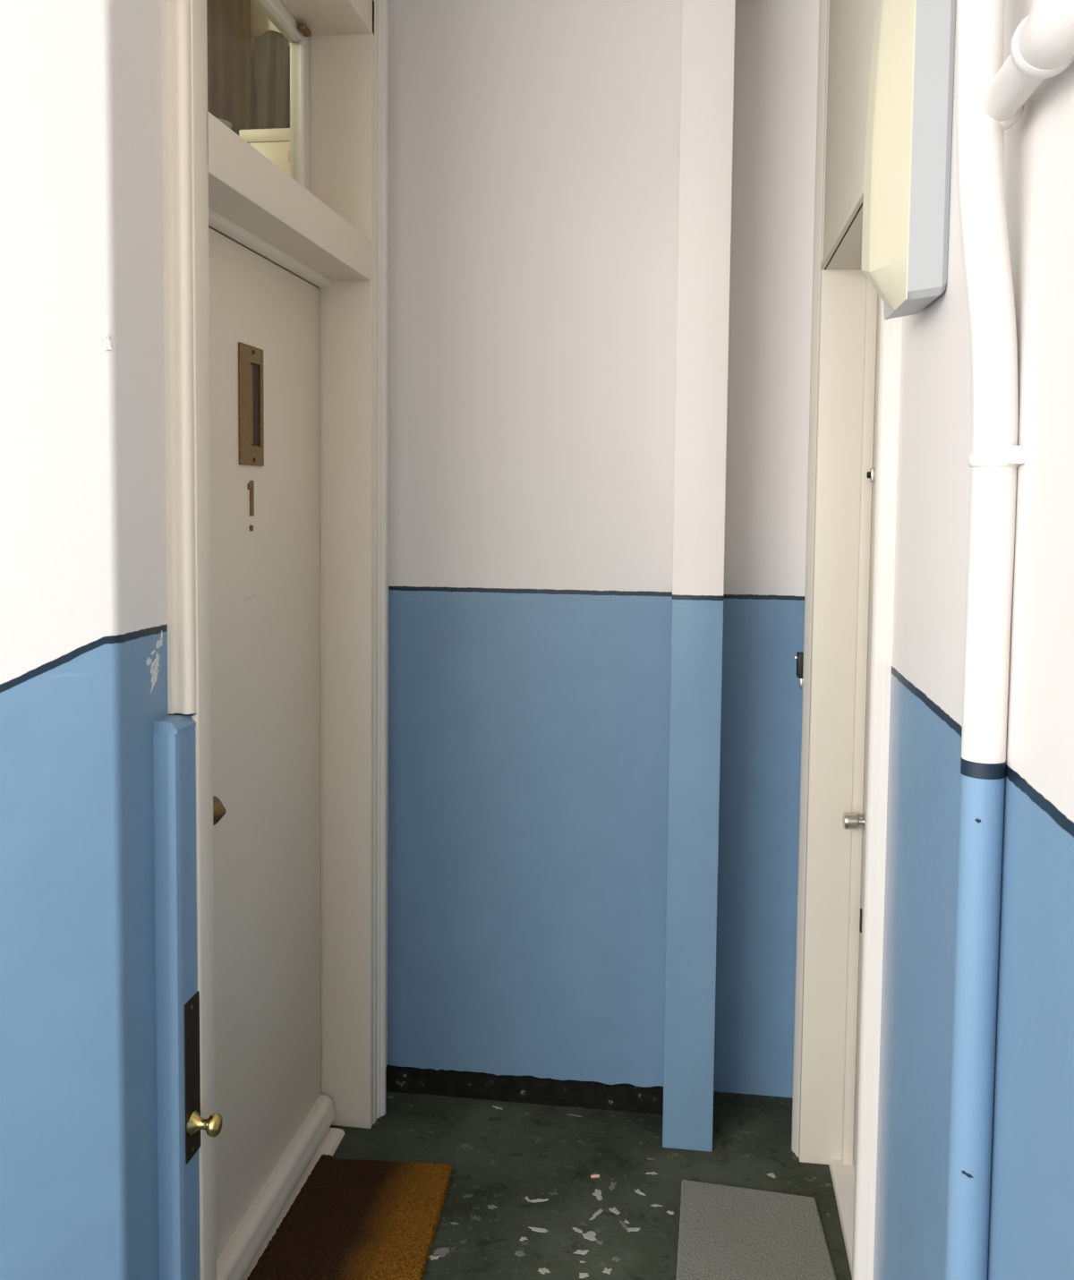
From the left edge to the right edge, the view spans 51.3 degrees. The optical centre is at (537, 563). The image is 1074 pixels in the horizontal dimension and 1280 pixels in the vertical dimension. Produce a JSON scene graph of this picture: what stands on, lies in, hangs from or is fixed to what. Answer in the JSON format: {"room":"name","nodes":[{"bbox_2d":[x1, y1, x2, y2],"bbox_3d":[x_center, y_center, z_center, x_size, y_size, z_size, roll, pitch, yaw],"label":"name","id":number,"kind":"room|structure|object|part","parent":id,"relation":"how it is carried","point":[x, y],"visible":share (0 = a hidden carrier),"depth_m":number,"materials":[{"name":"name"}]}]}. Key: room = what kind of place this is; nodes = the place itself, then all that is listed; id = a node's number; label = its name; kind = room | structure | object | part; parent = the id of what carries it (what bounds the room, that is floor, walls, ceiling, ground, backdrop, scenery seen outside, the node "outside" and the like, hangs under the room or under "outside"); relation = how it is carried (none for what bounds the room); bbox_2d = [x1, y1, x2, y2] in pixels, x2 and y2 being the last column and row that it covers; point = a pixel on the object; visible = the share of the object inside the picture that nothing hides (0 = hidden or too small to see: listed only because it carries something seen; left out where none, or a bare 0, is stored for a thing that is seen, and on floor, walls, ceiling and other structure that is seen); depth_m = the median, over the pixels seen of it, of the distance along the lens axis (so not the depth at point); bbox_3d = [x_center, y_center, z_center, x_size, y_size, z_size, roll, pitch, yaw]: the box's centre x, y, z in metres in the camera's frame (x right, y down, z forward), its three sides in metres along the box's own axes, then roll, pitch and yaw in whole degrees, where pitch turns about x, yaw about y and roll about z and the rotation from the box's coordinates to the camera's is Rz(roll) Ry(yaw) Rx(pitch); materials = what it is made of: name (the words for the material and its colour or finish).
{"room":"apartment building hallway","nodes":[
{"label":"apartment building hallway","id":0,"kind":"room"},
{"bbox_2d":[0,0,168,1279],"bbox_3d":[-1.076,0.062,1.400,1.225,2.682,0.322,-1,4,-30],"label":"wall","id":1,"kind":"structure","parent":0,"point":[83,618],"depth_m":1.49,"materials":[{"name":"paint"}]},
{"bbox_2d":[249,0,290,129],"bbox_3d":[-0.996,-0.313,3.308,1.100,3.200,0.100,1,4,8],"label":"wall","id":2,"kind":"structure","parent":0,"point":[260,23],"depth_m":3.16,"materials":[{"name":"beige paint"}]},
{"bbox_3d":[-1.046,-0.736,3.006,1.070,0.040,0.500,1,4,8],"label":"trim","id":3,"kind":"structure","parent":2,"relation":"attached to","visible":0},
{"bbox_2d":[206,0,250,128],"bbox_3d":[-0.874,-1.219,3.120,0.168,0.926,0.029,1,4,8],"label":"hanging cloth","id":4,"kind":"object","parent":3,"relation":"on","point":[228,21],"visible":0.28,"depth_m":3.11,"materials":[{"name":"brown fabric"}]},
{"bbox_2d":[231,128,251,135],"bbox_3d":[-0.847,-0.977,3.096,0.278,0.446,0.029,1,4,8],"label":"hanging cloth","id":5,"kind":"object","parent":3,"relation":"on","point":[236,131],"visible":0.02,"depth_m":3.08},
{"bbox_2d":[238,128,290,175],"bbox_3d":[-0.653,-0.924,2.900,0.186,0.355,0.146,1,4,8],"label":"carton","id":6,"kind":"object","parent":3,"relation":"on","point":[274,144],"visible":0.19,"depth_m":2.82,"materials":[{"name":"beige cardboard"}]},
{"bbox_3d":[-0.652,-1.085,2.890,0.186,0.032,0.146,1,4,8],"label":"lid","id":7,"kind":"part","parent":6,"relation":"part of","materials":[{"name":"beige cardboard"}]},
{"bbox_2d":[252,30,288,129],"bbox_3d":[-0.741,-1.115,3.118,0.108,0.721,0.029,1,4,8],"label":"hanging cloth","id":8,"kind":"object","parent":3,"relation":"on","point":[270,49],"visible":0.33,"depth_m":3.10,"materials":[{"name":"brown fabric"}]},
{"bbox_2d":[287,46,290,127],"bbox_3d":[-0.593,-1.107,3.125,0.238,0.706,0.028,1,4,8],"label":"hanging cloth","id":9,"kind":"object","parent":3,"relation":"on","point":[288,70],"visible":0.02,"depth_m":3.13,"materials":[{"name":"beige fabric"}]},
{"bbox_3d":[-0.861,-0.914,2.879,0.191,0.335,0.166,1,4,8],"label":"carton","id":10,"kind":"object","parent":3,"relation":"on","visible":0},
{"bbox_2d":[217,118,232,129],"bbox_3d":[-0.829,-1.100,2.848,0.103,0.040,0.103,1,4,8],"label":"bowl","id":11,"kind":"object","parent":10,"relation":"on","point":[227,123],"visible":0.07,"depth_m":2.83,"materials":[{"name":"grey plastic"}]},
{"bbox_2d":[385,0,389,1069],"bbox_3d":[-0.455,-0.012,2.709,0.160,2.682,0.170,1,4,8],"label":"wall","id":12,"kind":"structure","parent":0,"point":[387,0],"depth_m":2.75,"materials":[{"name":"white paint"}]},
{"bbox_2d":[160,0,388,1279],"bbox_3d":[-0.524,0.052,2.159,0.207,2.620,1.005,1,4,8],"label":"door","id":13,"kind":"structure","parent":12,"relation":"in","point":[276,289],"depth_m":2.33,"materials":[{"name":"beige paint"}]},
{"bbox_3d":[-0.523,-0.501,1.629,0.040,1.450,0.022,1,4,8],"label":"architrave","id":14,"kind":"part","parent":13,"relation":"part of","materials":[{"name":"beige paint"}]},
{"bbox_3d":[-0.567,0.431,1.949,0.053,0.052,0.052,1,4,8],"label":"knob","id":15,"kind":"part","parent":13,"relation":"part of","materials":[{"name":"gold metal"}]},
{"bbox_3d":[-0.550,-0.304,2.152,0.005,0.228,0.114,1,4,8],"label":"letter plate","id":16,"kind":"part","parent":13,"relation":"part of","materials":[{"name":"gold metal"}]},
{"bbox_2d":[252,0,311,192],"bbox_3d":[-0.576,-0.935,2.101,0.053,0.447,0.855,1,4,8],"label":"window","id":17,"kind":"structure","parent":13,"relation":"attached to","point":[298,35],"depth_m":2.47,"materials":[{"name":"white paint"}]},
{"bbox_3d":[-0.584,-1.143,2.088,0.033,0.030,0.771,1,4,8],"label":"rail","id":18,"kind":"part","parent":17,"relation":"part of","materials":[{"name":"white paint"}]},
{"bbox_3d":[-0.374,0.026,2.617,0.036,2.620,0.056,1,4,8],"label":"architrave","id":19,"kind":"part","parent":13,"relation":"part of","materials":[{"name":"white paint"}]},
{"bbox_2d":[387,0,682,1087],"bbox_3d":[-0.074,-0.015,2.832,0.870,2.682,0.220,1,4,8],"label":"wall","id":20,"kind":"structure","parent":0,"point":[534,145],"depth_m":2.71,"materials":[{"name":"paint"}]},
{"bbox_2d":[385,1064,663,1115],"bbox_3d":[-0.042,1.304,2.782,0.715,0.056,0.037,1,4,8],"label":"baseboard","id":21,"kind":"structure","parent":20,"relation":"attached to","point":[527,1089],"depth_m":2.78,"materials":[{"name":"paint"}]},
{"bbox_2d":[329,1091,852,1279],"bbox_3d":[-1.315,1.495,0.730,3.650,0.100,4.900,1,4,8],"label":"floor","id":22,"kind":"structure","parent":0,"point":[514,1153],"depth_m":2.48,"materials":[{"name":"green paint"}]},
{"bbox_2d":[153,713,222,1279],"bbox_3d":[-0.516,0.808,1.685,0.086,1.170,0.076,1,4,8],"label":"door","id":23,"kind":"structure","parent":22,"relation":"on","point":[180,1122],"depth_m":1.66,"materials":[{"name":"blue paint"}]},
{"bbox_3d":[-0.519,0.773,1.692,0.002,0.245,0.058,1,4,8],"label":"finger plate","id":24,"kind":"part","parent":23,"relation":"part of","materials":[{"name":"black metal"}]},
{"bbox_3d":[-0.497,0.841,1.679,0.046,0.033,0.033,1,4,8],"label":"knob","id":25,"kind":"part","parent":23,"relation":"part of","materials":[{"name":"gold metal"}]},
{"bbox_2d":[247,1153,453,1279],"bbox_3d":[-0.364,1.349,2.235,0.338,0.023,0.562,1,4,8],"label":"doormat","id":26,"kind":"object","parent":22,"relation":"on","point":[350,1219],"visible":1,"depth_m":2.28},
{"bbox_2d":[428,1254,440,1260],"bbox_3d":[-0.203,1.365,2.201,0.023,0.001,0.016,1,4,8],"label":"flake","id":27,"kind":"object","parent":22,"relation":"on","point":[430,1257],"visible":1,"depth_m":2.20,"materials":[{"name":"paint"}]},
{"bbox_2d":[433,1246,450,1256],"bbox_3d":[-0.188,1.364,2.219,0.031,0.001,0.032,1,4,8],"label":"flake","id":28,"kind":"object","parent":22,"relation":"on","point":[441,1251],"visible":1,"depth_m":2.22,"materials":[{"name":"paint"}]},
{"bbox_2d":[487,1203,497,1209],"bbox_3d":[-0.094,1.356,2.362,0.021,0.001,0.016,-1,4,-18],"label":"flake","id":29,"kind":"object","parent":22,"relation":"on","point":[492,1206],"visible":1,"depth_m":2.36,"materials":[{"name":"paint"}]},
{"bbox_2d":[514,1249,524,1256],"bbox_3d":[-0.034,1.366,2.216,0.019,0.001,0.020,-1,4,-21],"label":"flake","id":30,"kind":"object","parent":22,"relation":"on","point":[520,1253],"visible":1,"depth_m":2.21,"materials":[{"name":"paint"}]},
{"bbox_2d":[527,1198,547,1202],"bbox_3d":[0.002,1.356,2.384,0.049,0.001,0.010,0,4,-10],"label":"flake","id":31,"kind":"object","parent":22,"relation":"on","point":[538,1199],"visible":1,"depth_m":2.38,"materials":[{"name":"paint"}]},
{"bbox_2d":[528,1227,547,1232],"bbox_3d":[0.003,1.362,2.289,0.043,0.001,0.013,1,4,8],"label":"flake","id":32,"kind":"object","parent":22,"relation":"on","point":[541,1230],"visible":1,"depth_m":2.29,"materials":[{"name":"paint"}]},
{"bbox_2d":[537,1267,550,1274],"bbox_3d":[0.013,1.369,2.168,0.020,0.001,0.020,-1,4,-26],"label":"flake","id":33,"kind":"object","parent":22,"relation":"on","point":[543,1270],"visible":1,"depth_m":2.17,"materials":[{"name":"paint"}]},
{"bbox_2d":[572,1227,582,1233],"bbox_3d":[0.083,1.363,2.289,0.027,0.001,0.011,3,4,35],"label":"flake","id":34,"kind":"object","parent":22,"relation":"on","point":[576,1229],"visible":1,"depth_m":2.29,"materials":[{"name":"paint"}]},
{"bbox_2d":[573,1249,588,1254],"bbox_3d":[0.088,1.367,2.223,0.030,0.001,0.016,1,4,8],"label":"flake","id":35,"kind":"object","parent":22,"relation":"on","point":[578,1251],"visible":1,"depth_m":2.22,"materials":[{"name":"paint"}]},
{"bbox_2d":[579,1272,588,1278],"bbox_3d":[0.091,1.371,2.155,0.020,0.001,0.015,1,4,1],"label":"flake","id":36,"kind":"object","parent":22,"relation":"on","point":[582,1275],"visible":1,"depth_m":2.16,"materials":[{"name":"paint"}]},
{"bbox_2d":[582,1230,597,1240],"bbox_3d":[0.107,1.364,2.271,0.028,0.001,0.030,0,4,-12],"label":"flake","id":37,"kind":"object","parent":22,"relation":"on","point":[590,1235],"visible":1,"depth_m":2.27,"materials":[{"name":"paint"}]},
{"bbox_2d":[590,1174,599,1177],"bbox_3d":[0.128,1.349,2.465,0.019,0.007,0.007,0,4,-9],"label":"paper scrap","id":38,"kind":"object","parent":22,"relation":"on","point":[593,1175],"visible":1,"depth_m":2.46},
{"bbox_2d":[589,1208,603,1220],"bbox_3d":[0.123,1.360,2.340,0.010,0.001,0.047,3,4,38],"label":"flake","id":39,"kind":"object","parent":22,"relation":"on","point":[599,1211],"visible":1,"depth_m":2.34,"materials":[{"name":"paint"}]},
{"bbox_2d":[592,1188,602,1200],"bbox_3d":[0.129,1.356,2.406,0.021,0.001,0.041,0,4,-2],"label":"flake","id":40,"kind":"object","parent":22,"relation":"on","point":[598,1192],"visible":1,"depth_m":2.40,"materials":[{"name":"paint"}]},
{"bbox_2d":[602,1267,612,1274],"bbox_3d":[0.137,1.370,2.170,0.016,0.001,0.018,2,4,22],"label":"flake","id":41,"kind":"object","parent":22,"relation":"on","point":[606,1270],"visible":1,"depth_m":2.17,"materials":[{"name":"paint"}]},
{"bbox_2d":[608,1181,616,1191],"bbox_3d":[0.164,1.354,2.437,0.014,0.001,0.039,2,4,22],"label":"flake","id":42,"kind":"object","parent":22,"relation":"on","point":[611,1187],"visible":1,"depth_m":2.43,"materials":[{"name":"paint"}]},
{"bbox_2d":[608,1206,620,1215],"bbox_3d":[0.164,1.359,2.350,0.016,0.001,0.028,-1,4,-30],"label":"flake","id":43,"kind":"object","parent":22,"relation":"on","point":[615,1210],"visible":1,"depth_m":2.35,"materials":[{"name":"paint"}]},
{"bbox_2d":[611,1256,620,1262],"bbox_3d":[0.156,1.369,2.203,0.017,0.001,0.015,2,4,24],"label":"flake","id":44,"kind":"object","parent":22,"relation":"on","point":[616,1258],"visible":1,"depth_m":2.20,"materials":[{"name":"paint"}]},
{"bbox_2d":[619,1220,628,1230],"bbox_3d":[0.180,1.362,2.307,0.010,0.001,0.036,-1,4,-20],"label":"flake","id":45,"kind":"object","parent":22,"relation":"on","point":[623,1223],"visible":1,"depth_m":2.31,"materials":[{"name":"paint"}]},
{"bbox_2d":[626,1227,639,1231],"bbox_3d":[0.199,1.363,2.292,0.030,0.001,0.013,0,4,-6],"label":"flake","id":46,"kind":"object","parent":22,"relation":"on","point":[636,1229],"visible":1,"depth_m":2.29,"materials":[{"name":"paint"}]},
{"bbox_2d":[634,1188,645,1195],"bbox_3d":[0.222,1.356,2.414,0.013,0.001,0.030,-2,4,-33],"label":"flake","id":47,"kind":"object","parent":22,"relation":"on","point":[638,1191],"visible":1,"depth_m":2.41,"materials":[{"name":"paint"}]},
{"bbox_2d":[662,0,735,1151],"bbox_3d":[0.382,0.000,2.654,0.114,2.682,0.327,1,4,8],"label":"wall pier","id":48,"kind":"object","parent":22,"relation":"on","point":[708,26],"visible":1,"depth_m":2.49,"materials":[{"name":"paint"}]},
{"bbox_2d":[675,1179,836,1279],"bbox_3d":[0.428,1.371,2.142,0.332,0.007,0.593,1,4,8],"label":"doormat","id":49,"kind":"object","parent":22,"relation":"on","point":[726,1233],"visible":1,"depth_m":2.26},
{"bbox_2d":[767,1172,776,1178],"bbox_3d":[0.522,1.355,2.480,0.017,0.001,0.021,-1,4,-27],"label":"flake","id":50,"kind":"object","parent":22,"relation":"on","point":[772,1174],"visible":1,"depth_m":2.48,"materials":[{"name":"paint"}]},
{"bbox_2d":[713,0,819,1097],"bbox_3d":[0.641,-0.005,2.783,0.400,2.682,0.120,1,4,8],"label":"wall","id":51,"kind":"structure","parent":0,"point":[777,41],"depth_m":2.73,"materials":[{"name":"paint"}]},
{"bbox_2d":[872,0,1073,1279],"bbox_3d":[0.371,0.160,0.059,0.175,2.682,3.000,1,4,8],"label":"wall","id":52,"kind":"structure","parent":0,"point":[1031,1222],"depth_m":0.97,"materials":[{"name":"paint"}]},
{"bbox_2d":[791,0,901,1279],"bbox_3d":[0.627,0.041,2.032,0.219,2.682,0.994,1,4,8],"label":"door","id":53,"kind":"structure","parent":52,"relation":"in","point":[844,667],"depth_m":2.42,"materials":[{"name":"white paint"}]},
{"bbox_3d":[0.615,0.012,2.492,0.031,2.682,0.051,1,4,8],"label":"architrave","id":54,"kind":"part","parent":53,"relation":"part of","materials":[{"name":"white paint"}]},
{"bbox_3d":[0.652,-0.951,1.958,0.186,0.692,0.845,1,4,8],"label":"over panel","id":55,"kind":"part","parent":53,"relation":"part of","materials":[{"name":"beige paint"}]},
{"bbox_3d":[0.686,0.557,2.420,0.046,0.038,0.038,1,4,8],"label":"knob","id":56,"kind":"part","parent":53,"relation":"part of","materials":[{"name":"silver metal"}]},
{"bbox_3d":[0.707,0.779,2.443,0.004,0.050,0.014,1,4,8],"label":"keyhole plate","id":57,"kind":"part","parent":53,"relation":"part of","materials":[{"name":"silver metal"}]},
{"bbox_3d":[0.485,0.068,1.569,0.030,2.682,0.036,1,4,8],"label":"architrave","id":58,"kind":"part","parent":53,"relation":"part of","materials":[{"name":"white paint"}]},
{"bbox_2d":[861,0,955,319],"bbox_3d":[0.432,-0.500,1.309,0.077,0.403,0.156,1,4,8],"label":"wall lamp","id":59,"kind":"object","parent":52,"relation":"attached to","point":[908,157],"visible":1,"depth_m":1.24,"materials":[{"name":"grey plastic"}]},
{"bbox_2d":[944,0,1073,1279],"bbox_3d":[0.370,0.058,0.885,0.067,2.780,0.235,1,4,8],"label":"standpipe","id":60,"kind":"object","parent":52,"relation":"attached to","point":[992,94],"visible":1,"depth_m":0.96,"materials":[{"name":"white metal"}]},
{"bbox_2d":[1009,14,1073,78],"bbox_3d":[0.373,-0.381,0.821,0.048,0.048,0.020,1,4,8],"label":"socket","id":61,"kind":"object","parent":60,"relation":"attached to","point":[1026,64],"depth_m":0.82,"materials":[{"name":"white paint"}]}
]}

